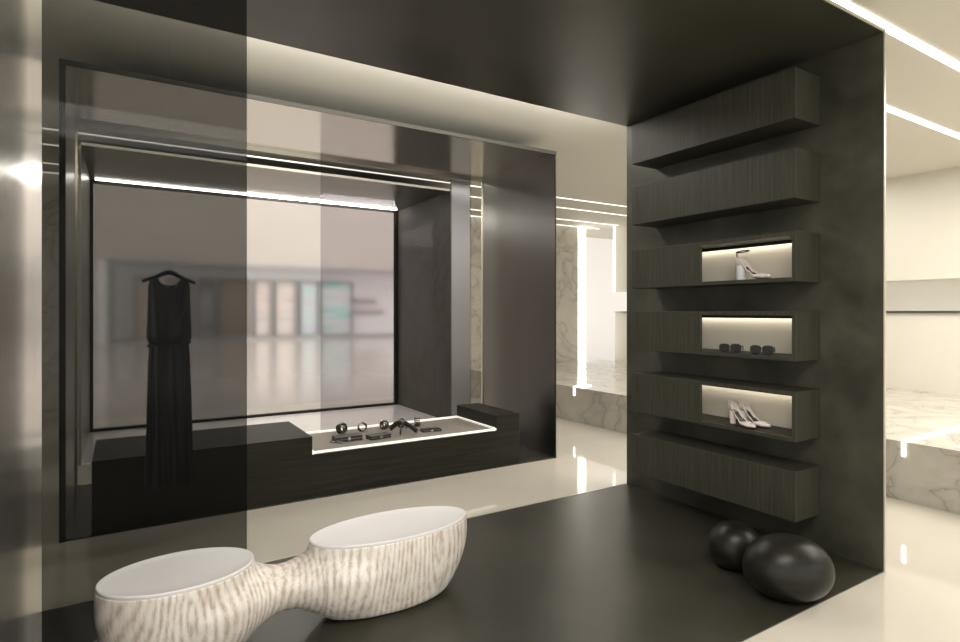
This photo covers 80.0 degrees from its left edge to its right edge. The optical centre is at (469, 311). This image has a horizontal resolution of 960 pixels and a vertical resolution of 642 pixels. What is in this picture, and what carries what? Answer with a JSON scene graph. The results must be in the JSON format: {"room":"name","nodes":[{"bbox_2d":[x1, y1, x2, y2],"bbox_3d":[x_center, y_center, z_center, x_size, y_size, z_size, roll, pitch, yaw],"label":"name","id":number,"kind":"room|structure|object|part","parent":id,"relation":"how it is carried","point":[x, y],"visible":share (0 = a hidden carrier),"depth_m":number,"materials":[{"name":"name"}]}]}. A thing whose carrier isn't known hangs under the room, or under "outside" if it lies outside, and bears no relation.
{"room":"shop","nodes":[
{"label":"shop","id":0,"kind":"room"},
{"bbox_2d":[0,0,41,641],"bbox_3d":[-1.641,-0.058,2.001,0.040,3.115,1.965,0,0,-31],"label":"column","id":1,"kind":"structure","parent":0,"point":[20,20],"depth_m":2.21,"materials":[{"name":"silver metal"}]},
{"bbox_2d":[327,156,466,176],"bbox_3d":[-0.774,-0.073,6.451,1.840,3.122,0.008,0,0,-31],"label":"light strip","id":2,"kind":"object","parent":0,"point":[327,156],"visible":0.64,"depth_m":6.51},
{"bbox_2d":[247,99,550,178],"bbox_3d":[-1.253,-1.640,5.385,4.140,0.012,1.375,0,0,-31],"label":"ceiling","id":3,"kind":"structure","parent":0,"point":[269,125],"depth_m":5.55,"materials":[{"name":"white paint"}]},
{"bbox_2d":[398,154,554,456],"bbox_3d":[-0.151,-0.067,7.577,0.020,3.134,3.975,0,0,-31],"label":"wall","id":4,"kind":"structure","parent":0,"point":[519,202],"depth_m":6.74,"materials":[{"name":"grey"}]},
{"bbox_2d":[247,404,436,431],"bbox_3d":[-2.498,1.494,7.434,4.140,0.012,1.780,0,0,-31],"label":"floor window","id":5,"kind":"structure","parent":4,"relation":"in","point":[323,420],"depth_m":8.07,"materials":[{"name":"white stone"}]},
{"bbox_2d":[247,195,397,417],"bbox_3d":[-2.940,-0.073,8.160,4.140,3.122,0.060,0,0,-31],"label":"window","id":6,"kind":"structure","parent":5,"relation":"on","point":[322,278],"depth_m":8.57,"materials":[{"name":"clear glass"}]},
{"bbox_2d":[247,163,449,209],"bbox_3d":[-2.498,-1.649,7.434,4.140,0.030,1.780,0,0,-31],"label":"ceiling","id":7,"kind":"structure","parent":4,"relation":"in","point":[261,179],"depth_m":7.63,"materials":[{"name":"grey paint"}]},
{"bbox_2d":[247,194,396,209],"bbox_3d":[-2.884,-1.627,8.048,4.000,0.011,0.070,0,0,-31],"label":"light strip","id":8,"kind":"object","parent":7,"relation":"attached to","point":[247,194],"visible":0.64,"depth_m":8.41,"materials":[{"name":"white plastic"}]},
{"bbox_2d":[247,146,482,403],"bbox_3d":[-1.614,-0.073,5.982,4.160,3.146,0.020,0,0,-31],"label":"trim","id":9,"kind":"structure","parent":4,"relation":"attached to","point":[252,148],"depth_m":6.60,"materials":[{"name":"beige"}]},
{"bbox_2d":[247,93,556,457],"bbox_3d":[-0.892,-0.073,4.795,4.160,3.147,0.010,0,0,-31],"label":"trim","id":10,"kind":"structure","parent":4,"relation":"attached to","point":[249,96],"depth_m":5.08,"materials":[{"name":"black metal"}]},
{"bbox_2d":[450,179,469,415],"bbox_3d":[-0.133,-0.150,7.848,0.293,3.300,0.030,0,0,-31],"label":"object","id":11,"kind":"structure","parent":4,"relation":"attached to","point":[460,190],"depth_m":7.83,"materials":[{"name":"grey metal"}]},
{"bbox_2d":[34,396,959,641],"bbox_3d":[1.421,1.524,3.438,18.000,0.072,14.400,0,0,-31],"label":"floor","id":12,"kind":"structure","parent":0,"point":[625,562],"depth_m":3.31,"materials":[{"name":"tile"}]},
{"bbox_2d":[42,0,246,641],"bbox_3d":[-1.508,-0.060,2.717,0.846,3.109,0.010,0,0,-31],"label":"glass screen","id":13,"kind":"object","parent":12,"relation":"on","point":[144,102],"visible":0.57,"depth_m":2.68,"materials":[{"name":"glass"}]},
{"bbox_2d":[94,506,466,641],"bbox_3d":[-0.770,1.296,2.740,1.725,0.397,0.432,0,0,-33],"label":"bench","id":14,"kind":"object","parent":12,"relation":"on","point":[386,562],"visible":1,"depth_m":2.61,"materials":[{"name":"wood"}]},
{"bbox_3d":[-1.239,1.108,2.438,0.600,0.022,0.406,0,0,-31],"label":"seat","id":15,"kind":"part","parent":14,"relation":"part of","materials":[{"name":"white"}]},
{"bbox_3d":[-0.402,1.108,2.960,0.854,0.022,0.392,0,0,-31],"label":"seat","id":16,"kind":"part","parent":14,"relation":"part of","materials":[{"name":"white"}]},
{"bbox_2d":[247,403,518,507],"bbox_3d":[-1.218,1.244,5.064,3.530,0.488,0.760,0,0,-31],"label":"display platform","id":17,"kind":"object","parent":12,"relation":"on","point":[282,466],"visible":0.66,"depth_m":4.84,"materials":[{"name":"black wood"}]},
{"bbox_2d":[306,416,495,454],"bbox_3d":[-0.703,1.133,5.376,1.776,0.034,0.763,0,0,-31],"label":"display tray","id":18,"kind":"object","parent":17,"relation":"on","point":[451,426],"visible":0.7,"depth_m":5.31,"materials":[{"name":"white plastic"}]},
{"bbox_2d":[336,422,347,433],"bbox_3d":[-1.192,1.078,5.314,0.092,0.099,0.066,0,0,30],"label":"bracelet","id":19,"kind":"object","parent":18,"relation":"on","point":[344,426],"visible":1,"depth_m":5.31,"materials":[{"name":"grey metal"}]},
{"bbox_2d":[332,432,361,441],"bbox_3d":[-1.080,1.105,5.029,0.240,0.045,0.124,0,0,-31],"label":"wallet","id":20,"kind":"object","parent":18,"relation":"on","point":[351,436],"visible":1,"depth_m":5.00,"materials":[{"name":"black leather"}]},
{"bbox_2d":[357,422,366,431],"bbox_3d":[-1.016,1.083,5.398,0.083,0.089,0.054,0,0,7],"label":"bracelet","id":21,"kind":"object","parent":18,"relation":"on","point":[365,424],"visible":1,"depth_m":5.39,"materials":[{"name":"grey metal"}]},
{"bbox_2d":[366,432,390,439],"bbox_3d":[-0.818,1.111,5.118,0.200,0.034,0.114,0,0,-37],"label":"wallet","id":22,"kind":"object","parent":18,"relation":"on","point":[382,435],"visible":1,"depth_m":5.09,"materials":[{"name":"black leather"}]},
{"bbox_2d":[379,420,388,428],"bbox_3d":[-0.825,1.083,5.502,0.083,0.089,0.054,0,0,41],"label":"bracelet","id":23,"kind":"object","parent":18,"relation":"on","point":[383,422],"visible":1,"depth_m":5.49,"materials":[{"name":"grey metal"}]},
{"bbox_2d":[389,420,417,434],"bbox_3d":[-0.618,1.059,5.319,0.194,0.118,0.252,0,0,-31],"label":"leather strap","id":24,"kind":"object","parent":18,"relation":"on","point":[402,423],"visible":1,"depth_m":5.30,"materials":[{"name":"black leather"}]},
{"bbox_2d":[414,416,419,425],"bbox_3d":[-0.522,1.081,5.651,0.054,0.094,0.088,0,0,-8],"label":"bracelet","id":25,"kind":"object","parent":18,"relation":"on","point":[417,418],"visible":0.99,"depth_m":5.62,"materials":[{"name":"grey metal"}]},
{"bbox_2d":[420,427,441,432],"bbox_3d":[-0.372,1.117,5.424,0.190,0.020,0.104,0,0,-23],"label":"wallet","id":26,"kind":"object","parent":18,"relation":"on","point":[434,429],"visible":1,"depth_m":5.39,"materials":[{"name":"black leather"}]},
{"bbox_2d":[261,483,626,562],"bbox_3d":[-0.388,1.496,3.920,4.095,0.008,0.012,0,0,-31],"label":"trim","id":27,"kind":"structure","parent":12,"relation":"attached to","point":[624,483],"depth_m":4.39,"materials":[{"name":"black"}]},
{"bbox_2d":[578,227,585,360],"bbox_3d":[2.379,-0.150,12.190,0.190,3.300,0.040,0,0,-31],"label":"column","id":28,"kind":"structure","parent":12,"relation":"on","point":[581,231],"depth_m":12.16,"materials":[{"name":"white"}]},
{"bbox_2d":[707,520,758,570],"bbox_3d":[1.547,1.363,3.346,0.304,0.262,0.276,0,0,-14],"label":"stool","id":29,"kind":"object","parent":12,"relation":"on","point":[727,542],"visible":0.82,"depth_m":3.26,"materials":[{"name":"black leather"}]},
{"bbox_2d":[742,533,834,602],"bbox_3d":[1.667,1.337,3.003,0.447,0.315,0.350,0,0,0],"label":"decorative sphere","id":30,"kind":"object","parent":12,"relation":"on","point":[785,567],"visible":1,"depth_m":2.89,"materials":[{"name":"black leather"}]},
{"bbox_2d":[470,216,577,366],"bbox_3d":[0.504,-0.150,11.114,4.110,3.300,0.130,0,0,-31],"label":"wall","id":31,"kind":"structure","parent":0,"point":[566,236],"depth_m":11.87,"materials":[{"name":"beige stone"}]},
{"bbox_2d":[247,0,881,125],"bbox_3d":[0.114,-1.622,3.068,4.149,0.014,1.965,0,0,-31],"label":"ceiling","id":32,"kind":"structure","parent":0,"point":[621,62],"depth_m":3.40,"materials":[{"name":"black paint"}]},
{"bbox_2d":[247,0,959,239],"bbox_3d":[1.057,-1.830,4.037,18.000,0.060,15.800,0,0,-31],"label":"ceiling","id":33,"kind":"structure","parent":0,"point":[591,157],"depth_m":5.14,"materials":[{"name":"beige paint"}]},
{"bbox_2d":[247,155,626,206],"bbox_3d":[-2.201,-1.796,6.796,14.300,0.008,0.035,0,0,-31],"label":"ceiling light strip","id":34,"kind":"object","parent":33,"relation":"attached to","point":[247,155],"visible":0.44,"depth_m":7.40,"materials":[{"name":"white plastic"}]},
{"bbox_2d":[470,215,597,228],"bbox_3d":[-3.328,-1.796,8.650,14.300,0.008,0.050,0,0,-31],"label":"ceiling light strip","id":35,"kind":"object","parent":33,"relation":"attached to","point":[470,215],"visible":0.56,"depth_m":11.99,"materials":[{"name":"white"}]},
{"bbox_2d":[470,209,618,225],"bbox_3d":[-3.032,-1.796,8.163,14.300,0.008,0.040,0,0,-31],"label":"ceiling light strip","id":36,"kind":"object","parent":33,"relation":"attached to","point":[470,209],"visible":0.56,"depth_m":11.33,"materials":[{"name":"white plastic"}]},
{"bbox_2d":[470,196,626,215],"bbox_3d":[-2.538,-1.796,7.351,14.300,0.008,0.035,0,0,-31],"label":"ceiling light strip","id":37,"kind":"object","parent":33,"relation":"attached to","point":[470,196],"visible":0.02,"depth_m":10.12,"materials":[{"name":"white plastic"}]},
{"bbox_2d":[832,0,959,71],"bbox_3d":[0.516,-1.796,2.327,14.300,0.008,0.055,0,0,-31],"label":"ceiling light strip","id":38,"kind":"object","parent":33,"relation":"attached to","point":[890,29],"visible":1,"depth_m":3.72,"materials":[{"name":"white plastic"}]},
{"bbox_2d":[886,105,959,138],"bbox_3d":[0.163,-1.796,2.908,14.300,0.008,0.060,0,0,-31],"label":"ceiling light strip","id":39,"kind":"object","parent":33,"relation":"attached to","point":[888,108],"visible":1,"depth_m":5.38,"materials":[{"name":"white plastic"}]},
{"bbox_2d":[586,237,626,360],"bbox_3d":[2.954,-0.150,13.909,2.900,3.300,0.100,0,0,-31],"label":"wall","id":40,"kind":"structure","parent":0,"point":[601,301],"depth_m":13.99,"materials":[{"name":"white paint"}]},
{"bbox_2d":[627,32,882,570],"bbox_3d":[1.881,-0.058,4.142,0.014,3.115,1.965,0,0,-31],"label":"wall","id":41,"kind":"structure","parent":0,"point":[848,139],"depth_m":3.56,"materials":[{"name":"paint"}]},
{"bbox_2d":[632,67,819,168],"bbox_3d":[1.745,-1.327,4.077,0.285,0.305,1.294,0,0,-31],"label":"wall shelf","id":42,"kind":"object","parent":41,"relation":"attached to","point":[785,102],"visible":1,"depth_m":3.84,"materials":[{"name":"brown wood"}]},
{"bbox_3d":[1.461,-1.327,4.288,0.018,0.301,0.633,0,0,-31],"label":"door","id":43,"kind":"part","parent":42,"relation":"part of","materials":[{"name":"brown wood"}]},
{"bbox_3d":[1.797,-1.327,3.736,0.018,0.301,0.656,0,0,-31],"label":"door","id":44,"kind":"part","parent":42,"relation":"part of","materials":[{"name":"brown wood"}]},
{"bbox_2d":[632,430,819,522],"bbox_3d":[1.745,1.119,4.077,0.285,0.305,1.294,0,0,-31],"label":"wall shelf","id":45,"kind":"object","parent":41,"relation":"attached to","point":[781,487],"visible":1,"depth_m":3.83,"materials":[{"name":"brown wood"}]},
{"bbox_3d":[1.461,1.119,4.288,0.018,0.301,0.633,0,0,-31],"label":"door","id":46,"kind":"part","parent":45,"relation":"part of","materials":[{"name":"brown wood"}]},
{"bbox_3d":[1.797,1.119,3.736,0.018,0.301,0.656,0,0,-31],"label":"door","id":47,"kind":"part","parent":45,"relation":"part of","materials":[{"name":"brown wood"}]},
{"bbox_2d":[632,147,819,227],"bbox_3d":[1.745,-0.844,4.077,0.285,0.305,1.294,0,0,-31],"label":"wall shelf","id":48,"kind":"object","parent":41,"relation":"attached to","point":[790,177],"visible":1,"depth_m":3.83,"materials":[{"name":"brown wood"}]},
{"bbox_3d":[1.461,-0.844,4.288,0.018,0.301,0.633,0,0,-31],"label":"door","id":49,"kind":"part","parent":48,"relation":"part of","materials":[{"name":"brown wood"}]},
{"bbox_3d":[1.797,-0.844,3.736,0.018,0.301,0.656,0,0,-31],"label":"door","id":50,"kind":"part","parent":48,"relation":"part of","materials":[{"name":"brown wood"}]},
{"bbox_2d":[632,371,819,442],"bbox_3d":[1.745,0.635,4.077,0.285,0.305,1.294,0,0,-31],"label":"upper cabinet","id":51,"kind":"object","parent":41,"relation":"attached to","point":[792,413],"visible":1,"depth_m":4.01,"materials":[{"name":"brown wood"}]},
{"bbox_3d":[1.461,0.635,4.288,0.018,0.301,0.633,0,0,-31],"label":"door","id":52,"kind":"part","parent":51,"relation":"part of","materials":[{"name":"brown wood"}]},
{"bbox_2d":[728,400,755,427],"bbox_3d":[1.823,0.686,3.838,0.078,0.150,0.245,0,0,-14],"label":"shoe","id":53,"kind":"object","parent":51,"relation":"on","point":[734,410],"visible":1,"depth_m":3.89,"materials":[{"name":"beige leather"}]},
{"bbox_3d":[1.858,0.637,4.145,0.018,0.253,1.254,0,0,-31],"label":"niche panel","id":54,"kind":"part","parent":51,"relation":"part of","materials":[{"name":"beige"}]},
{"bbox_2d":[739,400,770,426],"bbox_3d":[1.912,0.686,3.846,0.078,0.150,0.245,0,0,-22],"label":"shoe","id":55,"kind":"object","parent":51,"relation":"on","point":[745,409],"visible":0.95,"depth_m":3.88,"materials":[{"name":"beige leather"}]},
{"bbox_2d":[632,231,819,288],"bbox_3d":[1.745,-0.340,4.077,0.285,0.305,1.294,0,0,-31],"label":"upper cabinet","id":56,"kind":"object","parent":41,"relation":"attached to","point":[789,257],"visible":1,"depth_m":4.03,"materials":[{"name":"brown wood"}]},
{"bbox_3d":[1.461,-0.340,4.288,0.018,0.301,0.633,0,0,-31],"label":"door","id":57,"kind":"part","parent":56,"relation":"part of","materials":[{"name":"brown wood"}]},
{"bbox_3d":[1.858,-0.338,4.145,0.018,0.253,1.254,0,0,-31],"label":"niche panel","id":58,"kind":"part","parent":56,"relation":"part of","materials":[{"name":"beige"}]},
{"bbox_2d":[735,250,771,279],"bbox_3d":[1.883,-0.316,3.805,0.086,0.205,0.272,0,0,-24],"label":"shoe","id":59,"kind":"object","parent":56,"relation":"on","point":[742,266],"visible":0.98,"depth_m":3.86,"materials":[{"name":"beige leather"}]},
{"bbox_2d":[632,311,819,361],"bbox_3d":[1.745,0.146,4.077,0.285,0.305,1.294,0,0,-31],"label":"upper cabinet","id":60,"kind":"object","parent":41,"relation":"attached to","point":[794,335],"visible":1,"depth_m":4.03,"materials":[{"name":"brown wood"}]},
{"bbox_3d":[1.461,0.146,4.288,0.018,0.301,0.633,0,0,-31],"label":"door","id":61,"kind":"part","parent":60,"relation":"part of","materials":[{"name":"brown wood"}]},
{"bbox_2d":[719,343,742,351],"bbox_3d":[1.821,0.245,3.978,0.144,0.057,0.136,0,0,35],"label":"sunglasses","id":62,"kind":"object","parent":60,"relation":"on","point":[723,347],"visible":1,"depth_m":3.92,"materials":[{"name":"black plastic"}]},
{"bbox_3d":[1.858,0.148,4.145,0.018,0.253,1.254,0,0,-31],"label":"niche panel","id":63,"kind":"part","parent":60,"relation":"part of","materials":[{"name":"beige paint"}]},
{"bbox_2d":[750,345,774,353],"bbox_3d":[1.939,0.245,3.784,0.144,0.057,0.136,0,0,35],"label":"sunglasses","id":64,"kind":"object","parent":60,"relation":"in","point":[755,349],"visible":1,"depth_m":3.73,"materials":[{"name":"black plastic"}]},
{"bbox_2d":[823,0,885,572],"bbox_3d":[0.626,-0.065,2.227,4.150,3.130,0.006,0,0,-31],"label":"trim","id":65,"kind":"structure","parent":41,"relation":"attached to","point":[831,2],"depth_m":3.30,"materials":[{"name":"beige"}]},
{"bbox_2d":[615,167,959,394],"bbox_3d":[6.883,-0.150,6.350,0.640,3.300,13.700,0,0,-31],"label":"wall","id":66,"kind":"structure","parent":0,"point":[923,209],"depth_m":7.43,"materials":[{"name":"beige paint"}]},
{"bbox_2d":[573,385,590,395],"bbox_3d":[1.556,1.081,7.921,0.312,0.127,0.024,0,0,-31],"label":"light strip","id":67,"kind":"object","parent":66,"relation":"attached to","point":[581,385],"visible":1,"depth_m":7.84,"materials":[{"name":"white"}]},
{"bbox_2d":[613,226,614,291],"bbox_3d":[3.045,-1.110,12.056,0.030,1.380,0.040,0,0,-31],"label":"light strip","id":68,"kind":"object","parent":66,"relation":"attached to","point":[614,226],"visible":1,"depth_m":12.03,"materials":[{"name":"white"}]},
{"bbox_2d":[470,359,959,513],"bbox_3d":[4.966,1.265,5.460,3.560,0.470,14.170,0,0,-31],"label":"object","id":69,"kind":"structure","parent":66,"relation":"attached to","point":[928,475],"depth_m":5.80,"materials":[{"name":"beige stone"}]},
{"bbox_2d":[614,311,959,312],"bbox_3d":[6.823,-0.003,6.313,0.580,0.025,13.700,0,0,-31],"label":"trim","id":70,"kind":"structure","parent":66,"relation":"attached to","point":[614,311],"depth_m":7.41,"materials":[{"name":"grey metal"}]},
{"bbox_2d":[901,426,959,456],"bbox_3d":[4.762,1.081,5.341,3.112,0.127,0.024,0,0,-31],"label":"light strip","id":71,"kind":"object","parent":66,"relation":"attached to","point":[903,442],"visible":1,"depth_m":4.64,"materials":[{"name":"white"}]},
{"bbox_2d":[886,278,959,310],"bbox_3d":[7.114,-0.245,6.490,0.100,0.510,13.700,0,0,-31],"label":"wall","id":72,"kind":"structure","parent":0,"point":[930,294],"depth_m":7.85,"materials":[{"name":"beige paint"}]}
]}

